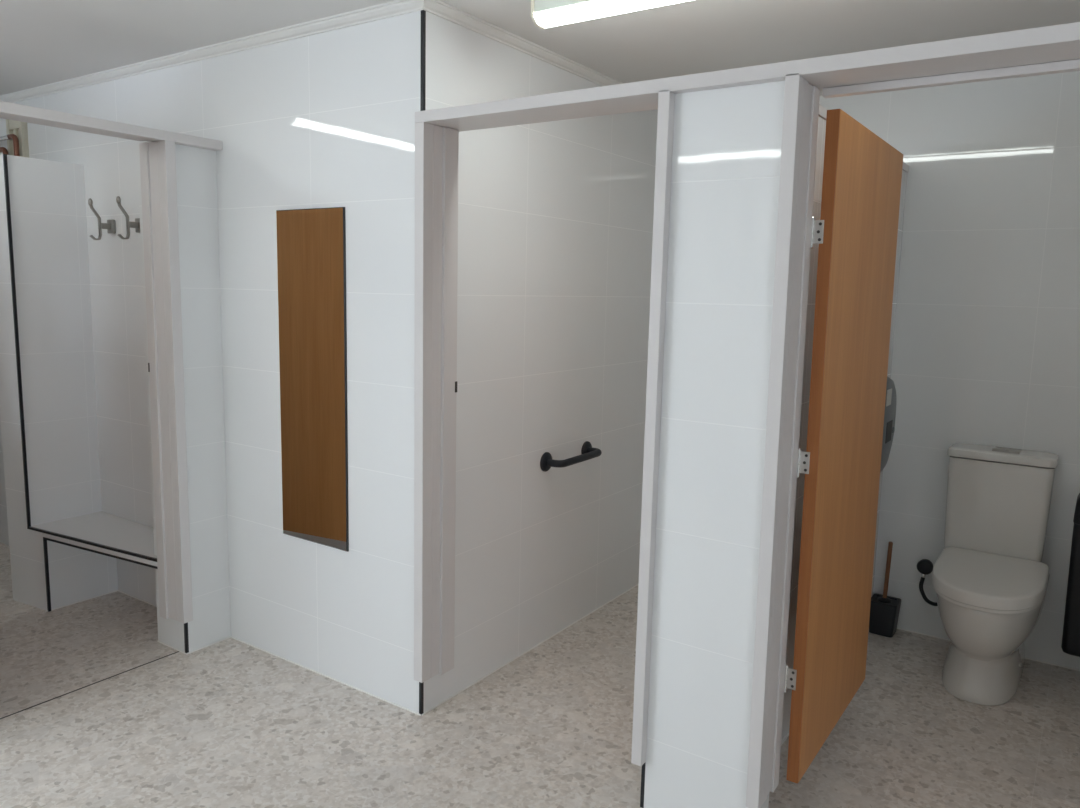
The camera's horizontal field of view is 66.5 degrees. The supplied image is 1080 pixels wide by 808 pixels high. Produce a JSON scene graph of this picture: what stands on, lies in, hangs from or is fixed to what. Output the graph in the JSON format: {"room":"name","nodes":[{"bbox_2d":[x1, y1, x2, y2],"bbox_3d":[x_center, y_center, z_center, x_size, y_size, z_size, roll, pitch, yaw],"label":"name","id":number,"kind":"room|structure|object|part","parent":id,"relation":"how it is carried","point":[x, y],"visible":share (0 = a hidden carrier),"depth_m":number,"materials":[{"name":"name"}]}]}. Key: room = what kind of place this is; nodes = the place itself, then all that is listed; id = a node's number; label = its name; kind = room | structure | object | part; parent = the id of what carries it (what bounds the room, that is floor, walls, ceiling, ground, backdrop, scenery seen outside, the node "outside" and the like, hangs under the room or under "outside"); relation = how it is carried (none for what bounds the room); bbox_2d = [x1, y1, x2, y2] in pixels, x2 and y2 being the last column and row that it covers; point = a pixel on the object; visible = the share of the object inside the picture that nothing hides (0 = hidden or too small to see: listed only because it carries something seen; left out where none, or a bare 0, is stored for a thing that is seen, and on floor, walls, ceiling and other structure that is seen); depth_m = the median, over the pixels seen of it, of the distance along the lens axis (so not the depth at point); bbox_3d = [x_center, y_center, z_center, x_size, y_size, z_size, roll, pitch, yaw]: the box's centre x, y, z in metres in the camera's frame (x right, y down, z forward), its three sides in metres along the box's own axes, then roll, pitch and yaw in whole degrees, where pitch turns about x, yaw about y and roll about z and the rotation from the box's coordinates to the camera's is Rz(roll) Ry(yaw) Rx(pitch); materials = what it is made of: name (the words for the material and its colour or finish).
{"room":"public restroom","nodes":[
{"label":"public restroom","id":0,"kind":"room"},
{"bbox_2d":[0,154,117,610],"bbox_3d":[-2.281,-0.087,3.867,0.270,2.055,0.362,7,10,34],"label":"wall","id":1,"kind":"structure","parent":0,"point":[48,201],"depth_m":3.83,"materials":[{"name":"white tile"}]},
{"bbox_2d":[3,154,30,526],"bbox_3d":[-2.345,-0.259,3.696,0.012,1.669,0.012,7,10,34],"label":"trim","id":2,"kind":"structure","parent":1,"relation":"attached to","point":[5,164],"depth_m":3.69,"materials":[{"name":"black metal"}]},
{"bbox_2d":[43,539,50,611],"bbox_3d":[-2.266,0.788,3.788,0.012,0.346,0.012,7,10,34],"label":"trim","id":3,"kind":"structure","parent":1,"relation":"attached to","point":[44,540],"depth_m":3.79,"materials":[{"name":"black metal"}]},
{"bbox_2d":[0,11,447,712],"bbox_3d":[-2.058,-0.290,3.982,4.100,2.436,0.120,7,10,34],"label":"wall","id":4,"kind":"structure","parent":0,"point":[325,119],"depth_m":3.17,"materials":[{"name":"white tile"}]},
{"bbox_2d":[0,147,8,154],"bbox_3d":[-3.028,-1.113,4.419,0.854,0.460,0.064,7,10,34],"label":"pipe","id":5,"kind":"object","parent":4,"relation":"attached to","point":[3,150],"visible":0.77,"depth_m":4.15,"materials":[{"name":"orange metal"}]},
{"bbox_2d":[0,134,19,155],"bbox_3d":[-2.990,-1.136,4.386,0.948,0.517,0.036,7,10,34],"label":"pipe","id":6,"kind":"object","parent":4,"relation":"attached to","point":[13,137],"visible":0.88,"depth_m":4.10,"materials":[{"name":"orange metal"}]},
{"bbox_3d":[-3.018,-1.371,4.373,0.872,0.043,0.022,7,10,34],"label":"arm","id":7,"kind":"part","parent":6,"relation":"part of","materials":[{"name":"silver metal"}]},
{"bbox_2d":[6,119,28,157],"bbox_3d":[-2.638,-1.256,4.167,0.150,0.370,0.034,7,10,34],"label":"door frame","id":8,"kind":"structure","parent":4,"relation":"attached to","point":[19,128],"depth_m":4.13,"materials":[{"name":"beige paint"}]},
{"bbox_2d":[27,511,157,568],"bbox_3d":[-1.901,0.613,3.702,0.906,0.041,0.345,7,10,34],"label":"bench","id":9,"kind":"object","parent":4,"relation":"attached to","point":[103,533],"visible":0.73,"depth_m":3.72,"materials":[{"name":"white tile"}]},
{"bbox_3d":[-1.966,0.610,3.605,0.914,0.011,0.009,5,9,27],"label":"edge trim","id":10,"kind":"part","parent":9,"relation":"part of","materials":[{"name":"black tile"}]},
{"bbox_3d":[-1.915,0.645,3.582,0.797,0.010,0.009,5,9,27],"label":"edge trim","id":11,"kind":"part","parent":9,"relation":"part of","materials":[{"name":"black metal"}]},
{"bbox_2d":[88,198,115,239],"bbox_3d":[-1.985,-0.833,3.726,0.048,0.182,0.107,7,10,34],"label":"robe hook","id":12,"kind":"object","parent":4,"relation":"attached to","point":[110,226],"visible":1,"depth_m":3.72,"materials":[{"name":"silver metal"}]},
{"bbox_3d":[-2.001,-0.822,3.704,0.016,0.166,0.050,7,10,34],"label":"hook arm","id":13,"kind":"part","parent":12,"relation":"part of","materials":[{"name":"silver metal"}]},
{"bbox_3d":[-1.960,-0.811,3.767,0.048,0.062,0.016,7,10,34],"label":"plate","id":14,"kind":"part","parent":12,"relation":"part of","materials":[{"name":"silver metal"}]},
{"bbox_2d":[116,196,139,238],"bbox_3d":[-1.794,-0.810,3.597,0.048,0.182,0.107,7,10,34],"label":"robe hook","id":15,"kind":"object","parent":4,"relation":"attached to","point":[129,224],"visible":0.84,"depth_m":3.59,"materials":[{"name":"silver metal"}]},
{"bbox_3d":[-1.810,-0.799,3.575,0.016,0.166,0.050,7,10,34],"label":"hook arm","id":16,"kind":"part","parent":15,"relation":"part of","materials":[{"name":"silver metal"}]},
{"bbox_3d":[-1.769,-0.789,3.638,0.048,0.062,0.016,7,10,34],"label":"plate","id":17,"kind":"part","parent":15,"relation":"part of","materials":[{"name":"silver metal"}]},
{"bbox_2d":[276,207,348,551],"bbox_3d":[-0.859,-0.090,3.104,0.370,1.263,0.008,7,10,34],"label":"wall mirror","id":18,"kind":"object","parent":4,"relation":"attached to","point":[311,243],"visible":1,"depth_m":3.09,"materials":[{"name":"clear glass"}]},
{"bbox_2d":[0,0,657,109],"bbox_3d":[-1.524,-1.567,4.523,4.134,0.034,1.937,7,10,34],"label":"crown molding","id":19,"kind":"structure","parent":4,"relation":"attached to","point":[439,8],"depth_m":3.07,"materials":[{"name":"paint"}]},
{"bbox_2d":[419,10,425,715],"bbox_3d":[-0.401,-0.070,2.803,0.012,2.402,0.012,7,10,34],"label":"trim","id":20,"kind":"structure","parent":4,"relation":"attached to","point":[423,12],"depth_m":2.66,"materials":[{"name":"black metal"}]},
{"bbox_2d":[45,583,1079,807],"bbox_3d":[0.047,1.042,3.577,4.115,0.004,2.248,7,10,34],"label":"trim","id":21,"kind":"structure","parent":4,"relation":"attached to","point":[442,702],"depth_m":3.46,"materials":[{"name":"white plastic"}]},
{"bbox_2d":[0,542,1079,807],"bbox_3d":[-1.252,1.232,2.385,7.700,0.100,6.100,7,10,34],"label":"floor","id":22,"kind":"structure","parent":0,"point":[228,723],"depth_m":2.86,"materials":[{"name":"stone"}]},
{"bbox_2d":[0,651,178,718],"bbox_3d":[-1.712,1.068,3.123,0.006,0.001,0.744,7,10,34],"label":"trim","id":23,"kind":"structure","parent":22,"relation":"on","point":[177,651],"depth_m":3.11,"materials":[{"name":"grey metal"}]},
{"bbox_2d":[137,144,230,651],"bbox_3d":[-1.464,-0.001,3.408,0.206,2.050,0.211,7,10,34],"label":"wall pier","id":24,"kind":"object","parent":22,"relation":"on","point":[196,169],"visible":0.71,"depth_m":3.36,"materials":[{"name":"white paint"}]},
{"bbox_2d":[184,622,188,652],"bbox_3d":[-1.460,0.934,3.399,0.012,0.200,0.012,7,10,34],"label":"trim","id":25,"kind":"structure","parent":24,"relation":"attached to","point":[186,641],"depth_m":3.40,"materials":[{"name":"black metal"}]},
{"bbox_2d":[644,81,784,807],"bbox_3d":[0.501,0.202,2.277,0.340,2.050,0.132,7,10,34],"label":"wall panel","id":26,"kind":"object","parent":22,"relation":"on","point":[727,142],"visible":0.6,"depth_m":2.21,"materials":[{"name":"white tile"}]},
{"bbox_2d":[640,762,645,807],"bbox_3d":[0.308,1.108,2.447,0.012,0.200,0.012,7,10,34],"label":"trim","id":27,"kind":"structure","parent":26,"relation":"attached to","point":[643,765],"depth_m":2.44,"materials":[{"name":"black metal"}]},
{"bbox_2d":[869,541,900,637],"bbox_3d":[1.581,0.836,3.761,0.120,0.429,0.120,7,10,34],"label":"toilet brush","id":28,"kind":"object","parent":22,"relation":"on","point":[884,609],"visible":0.98,"depth_m":3.74,"materials":[{"name":"black plastic"}]},
{"bbox_3d":[1.583,0.763,3.751,0.025,0.280,0.018,7,10,34],"label":"handle","id":29,"kind":"part","parent":28,"relation":"part of","materials":[{"name":"brown wood"}]},
{"bbox_2d":[932,443,1058,705],"bbox_3d":[1.776,0.665,3.276,0.412,0.913,0.709,7,10,34],"label":"toilet","id":30,"kind":"object","parent":22,"relation":"on","point":[990,579],"visible":1,"depth_m":3.29,"materials":[{"name":"white ceramic"}]},
{"bbox_3d":[1.739,0.710,3.205,0.380,0.025,0.534,7,10,34],"label":"seat","id":31,"kind":"part","parent":30,"relation":"part of","materials":[{"name":"white plastic"}]},
{"bbox_3d":[1.739,0.679,3.200,0.384,0.058,0.540,7,10,34],"label":"lid","id":32,"kind":"part","parent":30,"relation":"part of","materials":[{"name":"white plastic"}]},
{"bbox_3d":[1.929,0.212,3.437,0.398,0.036,0.179,7,10,34],"label":"cistern lid","id":33,"kind":"part","parent":30,"relation":"part of","materials":[{"name":"white ceramic"}]},
{"bbox_3d":[1.939,0.193,3.424,0.100,0.006,0.060,7,10,34],"label":"flush plate","id":34,"kind":"part","parent":30,"relation":"part of","materials":[{"name":"silver metal"}]},
{"bbox_2d":[0,0,1079,95],"bbox_3d":[-1.195,-1.278,2.034,7.700,0.100,6.100,7,10,34],"label":"ceiling","id":35,"kind":"structure","parent":0,"point":[43,42],"depth_m":2.89,"materials":[{"name":"paint"}]},
{"bbox_2d":[531,0,689,28],"bbox_3d":[0.526,-1.188,2.294,1.280,0.072,0.095,7,10,34],"label":"ceiling light","id":36,"kind":"object","parent":35,"relation":"attached to","point":[545,14],"visible":1,"depth_m":2.53,"materials":[{"name":"white plastic"}]},
{"bbox_2d":[443,21,657,700],"bbox_3d":[0.121,-0.195,3.656,0.120,2.436,1.783,7,10,34],"label":"wall","id":37,"kind":"structure","parent":0,"point":[555,218],"depth_m":3.39,"materials":[{"name":"white tile"}]},
{"bbox_2d":[540,441,601,471],"bbox_3d":[0.155,0.232,3.588,0.093,0.083,0.413,7,10,34],"label":"grab rail","id":38,"kind":"object","parent":37,"relation":"attached to","point":[587,452],"visible":1,"depth_m":3.49,"materials":[{"name":"black metal"}]},
{"bbox_2d":[781,116,906,741],"bbox_3d":[1.054,0.097,3.051,0.080,2.068,1.783,7,10,34],"label":"wall","id":39,"kind":"structure","parent":0,"point":[821,122],"depth_m":2.73,"materials":[{"name":"white tile"}]},
{"bbox_2d":[880,376,895,472],"bbox_3d":[1.376,0.127,3.368,0.104,0.495,0.300,7,10,34],"label":"dispenser","id":40,"kind":"object","parent":39,"relation":"attached to","point":[890,401],"visible":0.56,"depth_m":3.33,"materials":[{"name":"grey plastic"}]},
{"bbox_2d":[819,71,1079,669],"bbox_3d":[2.061,-0.127,3.491,3.520,2.436,0.120,7,10,34],"label":"wall","id":41,"kind":"structure","parent":0,"point":[986,345],"depth_m":3.49,"materials":[{"name":"white tile"}]},
{"bbox_2d":[917,559,937,605],"bbox_3d":[1.760,0.786,3.693,0.133,0.243,0.074,7,10,34],"label":"valve","id":42,"kind":"object","parent":41,"relation":"attached to","point":[924,566],"visible":0.72,"depth_m":3.69,"materials":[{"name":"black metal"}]},
{"bbox_3d":[1.725,0.729,3.690,0.068,0.068,0.039,7,10,34],"label":"handle","id":43,"kind":"part","parent":42,"relation":"part of","materials":[{"name":"black plastic"}]},
{"bbox_2d":[1061,493,1079,656],"bbox_3d":[2.239,0.686,3.295,0.218,0.663,0.168,7,10,34],"label":"bin","id":44,"kind":"object","parent":41,"relation":"attached to","point":[1070,645],"visible":1,"depth_m":3.29,"materials":[{"name":"black plastic"}]},
{"bbox_3d":[2.245,0.417,3.257,0.218,0.118,0.168,7,10,34],"label":"lid","id":45,"kind":"part","parent":44,"relation":"part of","materials":[{"name":"black plastic"}]},
{"bbox_3d":[-2.108,0.112,2.493,0.231,2.050,0.540,7,10,34],"label":"wall partition","id":46,"kind":"structure","parent":0,"visible":0},
{"bbox_2d":[0,101,222,622],"bbox_3d":[-1.784,-0.019,2.839,0.200,1.931,1.499,7,10,34],"label":"frame","id":47,"kind":"object","parent":46,"relation":"attached to","point":[157,157],"visible":0.98,"depth_m":3.20,"materials":[{"name":"metal"}]},
{"bbox_3d":[-1.475,-0.053,3.257,0.160,1.896,0.050,7,10,34],"label":"post","id":48,"kind":"part","parent":47,"relation":"part of","materials":[{"name":"metal"}]},
{"bbox_3d":[2.059,0.225,2.303,0.535,2.068,1.903,7,10,34],"label":"wall","id":49,"kind":"structure","parent":0,"visible":0},
{"bbox_2d":[414,22,1079,807],"bbox_3d":[1.195,0.040,2.845,2.599,1.955,1.948,7,10,34],"label":"frame","id":50,"kind":"object","parent":49,"relation":"attached to","point":[1054,49],"visible":0.94,"depth_m":2.22,"materials":[{"name":"metal"}]},
{"bbox_3d":[-0.359,0.032,2.823,0.054,1.894,0.162,7,10,34],"label":"post","id":51,"kind":"part","parent":50,"relation":"part of","materials":[{"name":"metal"}]},
{"bbox_3d":[0.357,0.108,2.360,0.033,1.896,0.194,7,10,34],"label":"post","id":52,"kind":"part","parent":50,"relation":"part of","materials":[{"name":"metal"}]},
{"bbox_3d":[0.633,0.148,2.159,0.050,1.906,0.169,7,10,34],"label":"post","id":53,"kind":"part","parent":50,"relation":"part of","materials":[{"name":"metal"}]},
{"bbox_3d":[1.086,-0.944,2.917,0.090,0.031,1.753,7,10,34],"label":"rail","id":54,"kind":"part","parent":50,"relation":"part of","materials":[{"name":"wood"}]},
{"bbox_2d":[784,109,902,783],"bbox_3d":[0.940,0.121,2.539,0.057,1.837,0.800,6,9,34],"label":"door","id":55,"kind":"structure","parent":49,"relation":"in","point":[856,231],"depth_m":2.39,"materials":[{"name":"wood"}]}
]}

